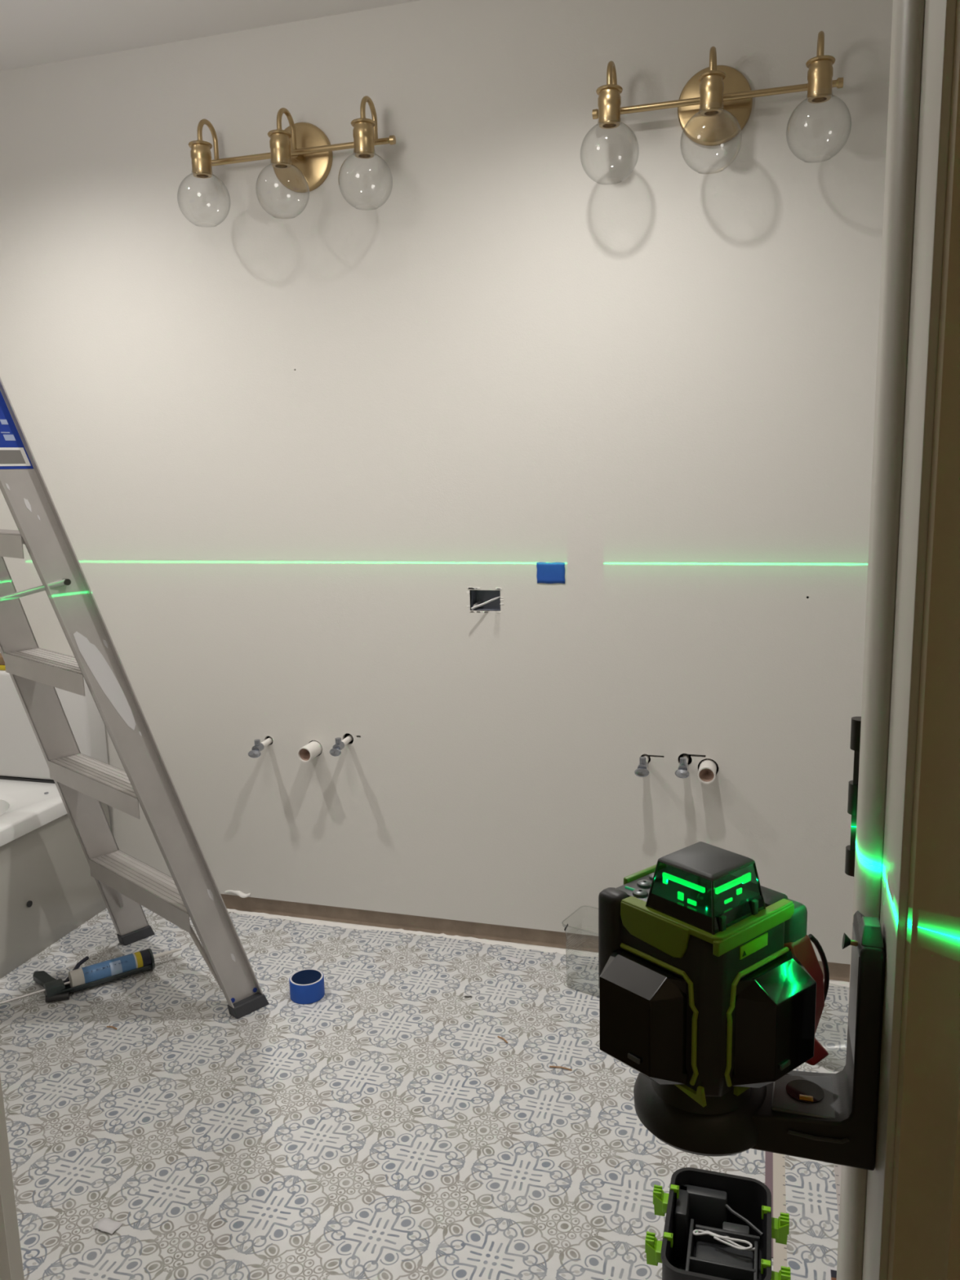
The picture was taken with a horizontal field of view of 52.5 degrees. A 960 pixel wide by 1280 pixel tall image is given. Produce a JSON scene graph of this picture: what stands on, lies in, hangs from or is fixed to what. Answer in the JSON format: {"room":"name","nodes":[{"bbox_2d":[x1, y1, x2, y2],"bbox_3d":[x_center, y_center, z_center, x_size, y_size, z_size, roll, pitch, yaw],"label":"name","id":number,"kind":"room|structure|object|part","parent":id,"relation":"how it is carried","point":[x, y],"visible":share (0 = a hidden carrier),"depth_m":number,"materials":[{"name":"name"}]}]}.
{"room":"bathroom under renovation","nodes":[
{"label":"bathroom under renovation","id":0,"kind":"room"},
{"bbox_2d":[0,0,420,71],"bbox_3d":[-0.364,-1.467,1.589,3.970,0.100,2.021,2,10,16],"label":"ceiling","id":1,"kind":"structure","parent":0,"point":[33,33],"depth_m":2.44,"materials":[{"name":"white paint"}]},
{"bbox_2d":[0,905,848,1279],"bbox_3d":[-0.348,1.036,1.874,3.970,0.050,1.959,2,10,16],"label":"floor","id":2,"kind":"structure","parent":0,"point":[383,1126],"depth_m":2.02,"materials":[{"name":"tile"}]},
{"bbox_2d":[0,778,111,978],"bbox_3d":[-1.735,0.745,2.422,0.775,0.403,1.545,2,10,16],"label":"bathtub","id":3,"kind":"object","parent":2,"relation":"on","point":[48,890],"visible":0.67,"depth_m":2.76,"materials":[{"name":"white ceramic"}]},
{"bbox_2d":[0,947,155,1004],"bbox_3d":[-1.116,0.887,2.534,0.492,0.057,0.157,-8,12,-33],"label":"gun","id":4,"kind":"object","parent":2,"relation":"on","point":[55,989],"visible":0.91,"depth_m":2.53,"materials":[{"name":"grey"}]},
{"bbox_3d":[-1.170,0.903,2.450,0.260,0.010,0.007,-8,12,-33],"label":"plunger rod","id":5,"kind":"part","parent":4,"relation":"part of","materials":[{"name":"silver metal"}]},
{"bbox_2d":[68,947,182,987],"bbox_3d":[-0.941,0.867,2.601,0.288,0.050,0.050,-8,12,-33],"label":"cartridge","id":6,"kind":"object","parent":4,"relation":"in","point":[96,971],"visible":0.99,"depth_m":2.56,"materials":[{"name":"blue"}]},
{"bbox_3d":[-0.892,0.864,2.635,0.006,0.057,0.057,-8,12,-33],"label":"plate","id":7,"kind":"part","parent":4,"relation":"part of","materials":[{"name":"grey metal"}]},
{"bbox_2d":[93,1217,122,1234],"bbox_3d":[-0.661,1.040,1.728,0.044,0.004,0.026,3,11,22],"label":"paper scrap","id":8,"kind":"object","parent":2,"relation":"on","point":[104,1224],"visible":1,"depth_m":1.73,"materials":[{"name":"white paper"}]},
{"bbox_2d":[0,377,268,1018],"bbox_3d":[-1.060,0.045,2.204,0.612,1.825,0.835,8,13,43],"label":"step ladder","id":9,"kind":"object","parent":2,"relation":"on","point":[125,883],"visible":1,"depth_m":2.30,"materials":[{"name":"metal"}]},
{"bbox_3d":[-0.957,-0.372,1.978,0.003,0.037,0.083,8,13,43],"label":"sticker frame","id":10,"kind":"part","parent":9,"relation":"part of","materials":[{"name":"white paint"}]},
{"bbox_3d":[-1.151,0.024,2.435,0.040,1.768,0.629,4,11,29],"label":"rail","id":11,"kind":"part","parent":9,"relation":"part of","materials":[{"name":"metal"}]},
{"bbox_2d":[288,968,324,1004],"bbox_3d":[-0.441,0.883,2.482,0.087,0.051,0.087,2,10,16],"label":"tape roll","id":12,"kind":"object","parent":2,"relation":"on","point":[306,985],"visible":1,"depth_m":2.46,"materials":[{"name":"blue plastic"}]},
{"bbox_2d":[506,956,522,963],"bbox_3d":[0.093,0.867,2.639,0.040,0.004,0.022,5,12,33],"label":"paper scrap","id":13,"kind":"object","parent":2,"relation":"on","point":[511,958],"visible":1,"depth_m":2.64,"materials":[{"name":"white paper"}]},
{"bbox_2d":[549,1066,572,1070],"bbox_3d":[0.179,0.947,2.155,0.050,0.005,0.005,2,10,16],"label":"wood splinter","id":14,"kind":"object","parent":2,"relation":"on","point":[549,1066],"visible":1,"depth_m":2.15,"materials":[{"name":"brown wood"}]},
{"bbox_2d":[561,915,577,987],"bbox_3d":[0.305,0.800,2.487,0.161,0.175,0.131,5,12,33],"label":"clear container","id":15,"kind":"object","parent":2,"relation":"on","point":[566,926],"visible":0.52,"depth_m":2.50,"materials":[{"name":"plastic"}]},
{"bbox_2d":[644,1167,791,1279],"bbox_3d":[0.356,0.962,1.461,0.204,0.203,0.216,2,10,16],"label":"tool case","id":16,"kind":"object","parent":2,"relation":"on","point":[723,1204],"visible":1,"depth_m":1.50,"materials":[{"name":"black plastic"}]},
{"bbox_2d":[674,1183,763,1279],"bbox_3d":[0.356,0.925,1.458,0.132,0.078,0.190,2,10,16],"label":"tray","id":17,"kind":"object","parent":16,"relation":"on","point":[734,1211],"depth_m":1.50,"materials":[{"name":"grey plastic"}]},
{"bbox_2d":[693,1229,758,1250],"bbox_3d":[0.368,0.897,1.461,0.096,0.017,0.040,2,10,16],"label":"charging cable","id":18,"kind":"object","parent":16,"relation":"in","point":[715,1236],"visible":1,"depth_m":1.45,"materials":[{"name":"white plastic"}]},
{"bbox_2d":[764,1068,841,1279],"bbox_3d":[0.553,1.028,1.644,0.138,0.002,1.030,2,10,16],"label":"vinyl offcut","id":19,"kind":"object","parent":2,"relation":"on","point":[808,1190],"visible":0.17,"depth_m":1.73,"materials":[{"name":"grey"}]},
{"bbox_2d":[826,1266,836,1279],"bbox_3d":[0.581,1.040,1.560,0.044,0.001,0.082,2,10,16],"label":"photo card","id":20,"kind":"object","parent":19,"relation":"on","point":[831,1271],"visible":0.45,"depth_m":1.59,"materials":[{"name":"white paper"}]},
{"bbox_2d":[0,0,893,964],"bbox_3d":[-0.105,-0.381,2.570,3.770,2.385,0.013,2,10,16],"label":"wall","id":21,"kind":"structure","parent":0,"point":[279,460],"depth_m":2.53,"materials":[{"name":"paint"}]},
{"bbox_2d":[0,670,108,783],"bbox_3d":[-1.533,0.255,3.055,0.780,0.344,0.091,2,10,16],"label":"tub surround panel","id":22,"kind":"object","parent":21,"relation":"attached to","point":[22,758],"visible":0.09,"depth_m":2.97,"materials":[{"name":"white acrylic plastic"}]},
{"bbox_2d":[0,653,5,670],"bbox_3d":[-1.452,0.067,2.993,0.100,0.042,0.060,2,10,16],"label":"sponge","id":23,"kind":"object","parent":22,"relation":"on","point":[2,667],"visible":0.3,"depth_m":2.96,"materials":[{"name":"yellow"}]},
{"bbox_2d":[224,889,250,897],"bbox_3d":[-0.739,0.770,2.952,0.088,0.017,0.013,2,10,16],"label":"paper","id":24,"kind":"object","parent":21,"relation":"attached to","point":[239,893],"visible":1,"depth_m":2.95,"materials":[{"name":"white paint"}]},
{"bbox_2d":[248,737,272,757],"bbox_3d":[-0.624,0.302,2.807,0.036,0.046,0.125,2,10,16],"label":"shutoff valve","id":25,"kind":"object","parent":21,"relation":"attached to","point":[258,747],"visible":0.95,"depth_m":2.77,"materials":[{"name":"silver metal"}]},
{"bbox_3d":[-0.639,0.323,2.758,0.037,0.022,0.013,-1,10,2],"label":"oval handle","id":26,"kind":"part","parent":25,"relation":"part of","materials":[{"name":"silver metal"}]},
{"bbox_2d":[177,95,395,226],"bbox_3d":[-0.483,-1.190,2.431,0.575,0.262,0.190,2,10,16],"label":"vanity light","id":27,"kind":"object","parent":21,"relation":"attached to","point":[300,154],"visible":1,"depth_m":2.45,"materials":[{"name":"gold metal"}]},
{"bbox_2d":[188,139,212,178],"bbox_3d":[-0.705,-1.217,2.461,0.059,0.083,0.059,2,10,16],"label":"socket","id":28,"kind":"object","parent":27,"relation":"attached to","point":[200,152],"depth_m":2.44,"materials":[{"name":"gold metal"}]},
{"bbox_3d":[-0.703,-1.125,2.477,0.131,0.130,0.131,2,10,16],"label":"glass globe","id":29,"kind":"part","parent":27,"relation":"part of"},
{"bbox_3d":[-0.696,-1.282,2.486,0.012,0.088,0.087,2,10,16],"label":"arm","id":30,"kind":"part","parent":27,"relation":"part of","materials":[{"name":"gold metal"}]},
{"bbox_2d":[267,128,292,168],"bbox_3d":[-0.492,-1.212,2.398,0.059,0.083,0.059,2,10,16],"label":"socket","id":31,"kind":"object","parent":27,"relation":"attached to","point":[279,142],"depth_m":2.38,"materials":[{"name":"gold metal"}]},
{"bbox_3d":[-0.490,-1.120,2.414,0.131,0.130,0.131,2,10,16],"label":"glass globe","id":32,"kind":"part","parent":27,"relation":"part of"},
{"bbox_3d":[-0.483,-1.276,2.424,0.012,0.088,0.087,2,10,16],"label":"arm","id":33,"kind":"part","parent":27,"relation":"part of","materials":[{"name":"gold metal"}]},
{"bbox_3d":[-0.466,-1.239,2.483,0.024,0.024,0.030,2,10,16],"label":"mounting stem","id":34,"kind":"part","parent":27,"relation":"part of","materials":[{"name":"gold metal"}]},
{"bbox_3d":[-0.460,-1.242,2.505,0.166,0.166,0.020,2,10,16],"label":"plate","id":35,"kind":"part","parent":27,"relation":"part of","materials":[{"name":"gold metal"}]},
{"bbox_2d":[351,117,375,158],"bbox_3d":[-0.279,-1.206,2.336,0.059,0.083,0.059,2,10,16],"label":"socket","id":36,"kind":"object","parent":27,"relation":"attached to","point":[363,135],"depth_m":2.32,"materials":[{"name":"gold metal"}]},
{"bbox_3d":[-0.277,-1.114,2.352,0.131,0.130,0.131,2,10,16],"label":"glass globe","id":37,"kind":"part","parent":27,"relation":"part of"},
{"bbox_3d":[-0.270,-1.271,2.361,0.012,0.088,0.087,2,10,16],"label":"arm","id":38,"kind":"part","parent":27,"relation":"part of","materials":[{"name":"gold metal"}]},
{"bbox_2d":[297,740,322,762],"bbox_3d":[-0.481,0.315,2.781,0.043,0.043,0.096,2,10,16],"label":"drain pipe","id":39,"kind":"object","parent":21,"relation":"attached to","point":[313,748],"visible":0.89,"depth_m":2.75,"materials":[{"name":"white plastic"}]},
{"bbox_2d":[329,734,353,756],"bbox_3d":[-0.384,0.289,2.734,0.036,0.045,0.124,2,10,16],"label":"shutoff valve","id":40,"kind":"object","parent":21,"relation":"attached to","point":[340,744],"visible":0.94,"depth_m":2.69,"materials":[{"name":"silver metal"}]},
{"bbox_3d":[-0.399,0.309,2.683,0.036,0.022,0.013,2,10,16],"label":"oval handle","id":41,"kind":"part","parent":40,"relation":"part of","materials":[{"name":"silver metal"}]},
{"bbox_2d":[466,587,503,613],"bbox_3d":[0.022,-0.111,2.607,0.102,0.066,0.064,2,10,16],"label":"outlet box","id":42,"kind":"object","parent":21,"relation":"attached to","point":[477,597],"visible":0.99,"depth_m":2.63,"materials":[{"name":"grey"}]},
{"bbox_2d":[471,595,500,609],"bbox_3d":[0.023,-0.100,2.570,0.100,0.034,0.023,-7,11,-29],"label":"electrical cable","id":43,"kind":"object","parent":42,"relation":"attached to","point":[497,597],"visible":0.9,"depth_m":2.56,"materials":[{"name":"white plastic"}]},
{"bbox_2d":[220,893,850,982],"bbox_3d":[-0.070,0.785,2.795,3.770,0.120,0.037,2,10,16],"label":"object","id":44,"kind":"structure","parent":21,"relation":"attached to","point":[837,971],"depth_m":2.81,"materials":[{"name":"brown wood"}]},
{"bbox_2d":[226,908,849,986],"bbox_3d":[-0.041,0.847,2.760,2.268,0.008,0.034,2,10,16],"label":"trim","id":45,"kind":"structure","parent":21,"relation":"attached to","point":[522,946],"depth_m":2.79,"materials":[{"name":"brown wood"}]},
{"bbox_2d":[536,562,564,583],"bbox_3d":[0.183,-0.173,2.513,0.075,0.056,0.001,2,10,16],"label":"tape","id":46,"kind":"object","parent":21,"relation":"attached to","point":[547,572],"visible":1,"depth_m":2.51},
{"bbox_2d":[634,754,649,777],"bbox_3d":[0.422,0.316,2.504,0.036,0.044,0.111,2,10,16],"label":"shutoff valve","id":47,"kind":"object","parent":21,"relation":"attached to","point":[642,771],"visible":0.98,"depth_m":2.46,"materials":[{"name":"silver metal"}]},
{"bbox_3d":[0.409,0.335,2.460,0.036,0.022,0.013,2,10,16],"label":"oval handle","id":48,"kind":"part","parent":47,"relation":"part of","materials":[{"name":"silver metal"}]},
{"bbox_2d":[675,753,688,777],"bbox_3d":[0.518,0.315,2.476,0.036,0.045,0.110,2,10,16],"label":"shutoff valve","id":49,"kind":"object","parent":21,"relation":"attached to","point":[682,772],"visible":1,"depth_m":2.44,"materials":[{"name":"silver metal"}]},
{"bbox_3d":[0.505,0.334,2.433,0.037,0.022,0.013,4,11,28],"label":"oval handle","id":50,"kind":"part","parent":49,"relation":"part of","materials":[{"name":"silver metal"}]},
{"bbox_2d":[697,758,717,783],"bbox_3d":[0.578,0.331,2.472,0.043,0.043,0.088,2,10,16],"label":"drain pipe","id":51,"kind":"object","parent":21,"relation":"attached to","point":[708,765],"visible":0.97,"depth_m":2.44,"materials":[{"name":"white plastic"}]},
{"bbox_2d":[580,31,851,183],"bbox_3d":[0.510,-1.163,2.139,0.575,0.262,0.190,2,10,16],"label":"vanity light","id":52,"kind":"object","parent":21,"relation":"attached to","point":[715,104],"visible":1,"depth_m":2.16,"materials":[{"name":"gold metal"}]},
{"bbox_2d":[595,84,622,128],"bbox_3d":[0.288,-1.191,2.169,0.059,0.083,0.059,2,10,16],"label":"socket","id":53,"kind":"object","parent":52,"relation":"attached to","point":[609,100],"depth_m":2.15,"materials":[{"name":"gold metal"}]},
{"bbox_3d":[0.291,-1.099,2.185,0.131,0.130,0.131,2,10,16],"label":"glass globe","id":54,"kind":"part","parent":52,"relation":"part of"},
{"bbox_3d":[0.298,-1.256,2.194,0.012,0.088,0.087,2,10,16],"label":"arm","id":55,"kind":"part","parent":52,"relation":"part of","materials":[{"name":"gold metal"}]},
{"bbox_3d":[0.503,-1.093,2.122,0.131,0.130,0.131,2,10,16],"label":"glass globe","id":56,"kind":"part","parent":52,"relation":"part of"},
{"bbox_2d":[697,70,725,116],"bbox_3d":[0.501,-1.185,2.106,0.059,0.083,0.059,2,10,16],"label":"socket","id":57,"kind":"object","parent":52,"relation":"attached to","point":[712,84],"depth_m":2.09,"materials":[{"name":"gold metal"}]},
{"bbox_3d":[0.510,-1.250,2.132,0.012,0.088,0.087,2,10,16],"label":"arm","id":58,"kind":"part","parent":52,"relation":"part of","materials":[{"name":"gold metal"}]},
{"bbox_3d":[0.533,-1.216,2.213,0.166,0.166,0.020,2,10,16],"label":"plate","id":59,"kind":"part","parent":52,"relation":"part of","materials":[{"name":"gold metal"}]},
{"bbox_3d":[0.716,-1.087,2.059,0.131,0.130,0.131,2,10,16],"label":"glass globe","id":60,"kind":"part","parent":52,"relation":"part of"},
{"bbox_3d":[0.723,-1.244,2.069,0.012,0.088,0.087,2,10,16],"label":"arm","id":61,"kind":"part","parent":52,"relation":"part of","materials":[{"name":"gold metal"}]},
{"bbox_2d":[805,55,835,103],"bbox_3d":[0.714,-1.179,2.044,0.059,0.083,0.059,2,10,16],"label":"socket","id":62,"kind":"object","parent":52,"relation":"attached to","point":[820,71],"depth_m":2.03,"materials":[{"name":"gold metal"}]},
{"bbox_3d":[-0.635,-0.036,0.799,3.970,2.440,0.128,2,10,16],"label":"wall","id":63,"kind":"structure","parent":0,"visible":0},
{"bbox_2d":[0,0,959,1279],"bbox_3d":[-0.115,0.141,0.670,0.857,2.110,0.168,2,10,16],"label":"door frame","id":64,"kind":"structure","parent":63,"relation":"in","point":[900,1219],"depth_m":0.51,"materials":[{"name":"grey paint"}]},
{"bbox_2d":[633,911,885,1170],"bbox_3d":[0.167,0.230,0.599,0.143,0.148,0.087,2,10,16],"label":"bracket","id":65,"kind":"object","parent":64,"relation":"attached to","point":[822,1117],"visible":0.7,"depth_m":0.58,"materials":[{"name":"black plastic"}]},
{"bbox_2d":[598,841,829,1115],"bbox_3d":[0.141,0.198,0.587,0.129,0.153,0.109,-9,13,-39],"label":"laser level","id":66,"kind":"object","parent":65,"relation":"on","point":[713,988],"visible":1,"depth_m":0.55,"materials":[{"name":"black plastic"}]},
{"bbox_2d":[624,885,635,890],"bbox_3d":[0.092,0.152,0.593,0.009,0.001,0.001,8,14,44],"label":"light","id":67,"kind":"object","parent":66,"relation":"on","point":[626,887],"depth_m":0.59,"materials":[{"name":"green plastic"}]},
{"bbox_3d":[0.113,0.152,0.599,0.054,0.002,0.035,-9,13,-39],"label":"key panel","id":68,"kind":"part","parent":66,"relation":"part of","materials":[{"name":"grey plastic"}]},
{"bbox_3d":[0.100,0.142,0.566,0.008,0.028,0.001,0,10,6],"label":"window post","id":69,"kind":"part","parent":66,"relation":"part of","materials":[{"name":"black plastic"}]},
{"bbox_3d":[0.101,0.168,0.561,0.003,0.021,0.051,-9,13,-39],"label":"panel","id":70,"kind":"part","parent":66,"relation":"part of","materials":[{"name":"green plastic"}]},
{"bbox_3d":[0.117,0.257,0.562,0.003,0.010,0.031,-9,13,-39],"label":"lime trim","id":71,"kind":"part","parent":66,"relation":"part of","materials":[{"name":"green"}]},
{"bbox_3d":[0.130,0.127,0.560,0.039,0.003,0.039,-9,13,-39],"label":"turret lid","id":72,"kind":"part","parent":66,"relation":"part of","materials":[{"name":"grey plastic"}]},
{"bbox_3d":[0.128,0.147,0.533,0.001,0.028,0.008,0,10,6],"label":"window post","id":73,"kind":"part","parent":66,"relation":"part of","materials":[{"name":"black plastic"}]},
{"bbox_3d":[0.155,0.257,0.567,0.020,0.009,0.003,-9,13,-39],"label":"lime trim","id":74,"kind":"part","parent":66,"relation":"part of","materials":[{"name":"green plastic"}]},
{"bbox_3d":[0.155,0.163,0.550,0.072,0.009,0.004,-9,13,-39],"label":"panel","id":75,"kind":"part","parent":66,"relation":"part of","materials":[{"name":"green plastic"}]},
{"bbox_3d":[0.161,0.141,0.560,0.006,0.028,0.006,-9,13,-39],"label":"window post","id":76,"kind":"part","parent":66,"relation":"part of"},
{"bbox_3d":[0.203,0.279,0.597,0.044,0.003,0.045,2,10,19],"label":"plate","id":77,"kind":"part","parent":65,"relation":"part of","materials":[{"name":"grey metal"}]},
{"bbox_3d":[0.193,0.236,0.591,0.089,0.139,0.050,2,10,16],"label":"bracket frame","id":78,"kind":"part","parent":65,"relation":"part of","materials":[{"name":"black plastic"}]},
{"bbox_3d":[0.222,0.222,0.579,0.001,0.093,0.043,2,10,16],"label":"post","id":79,"kind":"part","parent":65,"relation":"part of","materials":[{"name":"grey metal"}]},
{"bbox_3d":[0.246,0.105,0.627,0.014,0.106,0.034,2,10,16],"label":"hinge","id":80,"kind":"part","parent":64,"relation":"part of","materials":[{"name":"black metal"}]},
{"bbox_3d":[0.247,0.164,0.490,0.060,2.110,0.024,2,10,16],"label":"casing","id":81,"kind":"part","parent":64,"relation":"part of","materials":[{"name":"beige paint"}]},
{"bbox_3d":[-2.189,-0.266,2.354,0.100,2.440,2.011,2,10,16],"label":"wall","id":82,"kind":"structure","parent":0,"visible":0},
{"bbox_2d":[266,595,808,773],"bbox_3d":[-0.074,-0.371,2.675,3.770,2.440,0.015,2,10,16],"label":"pipes","id":83,"kind":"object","parent":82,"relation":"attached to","point":[346,735],"depth_m":2.60,"materials":[{"name":"grey metal"}]}
]}

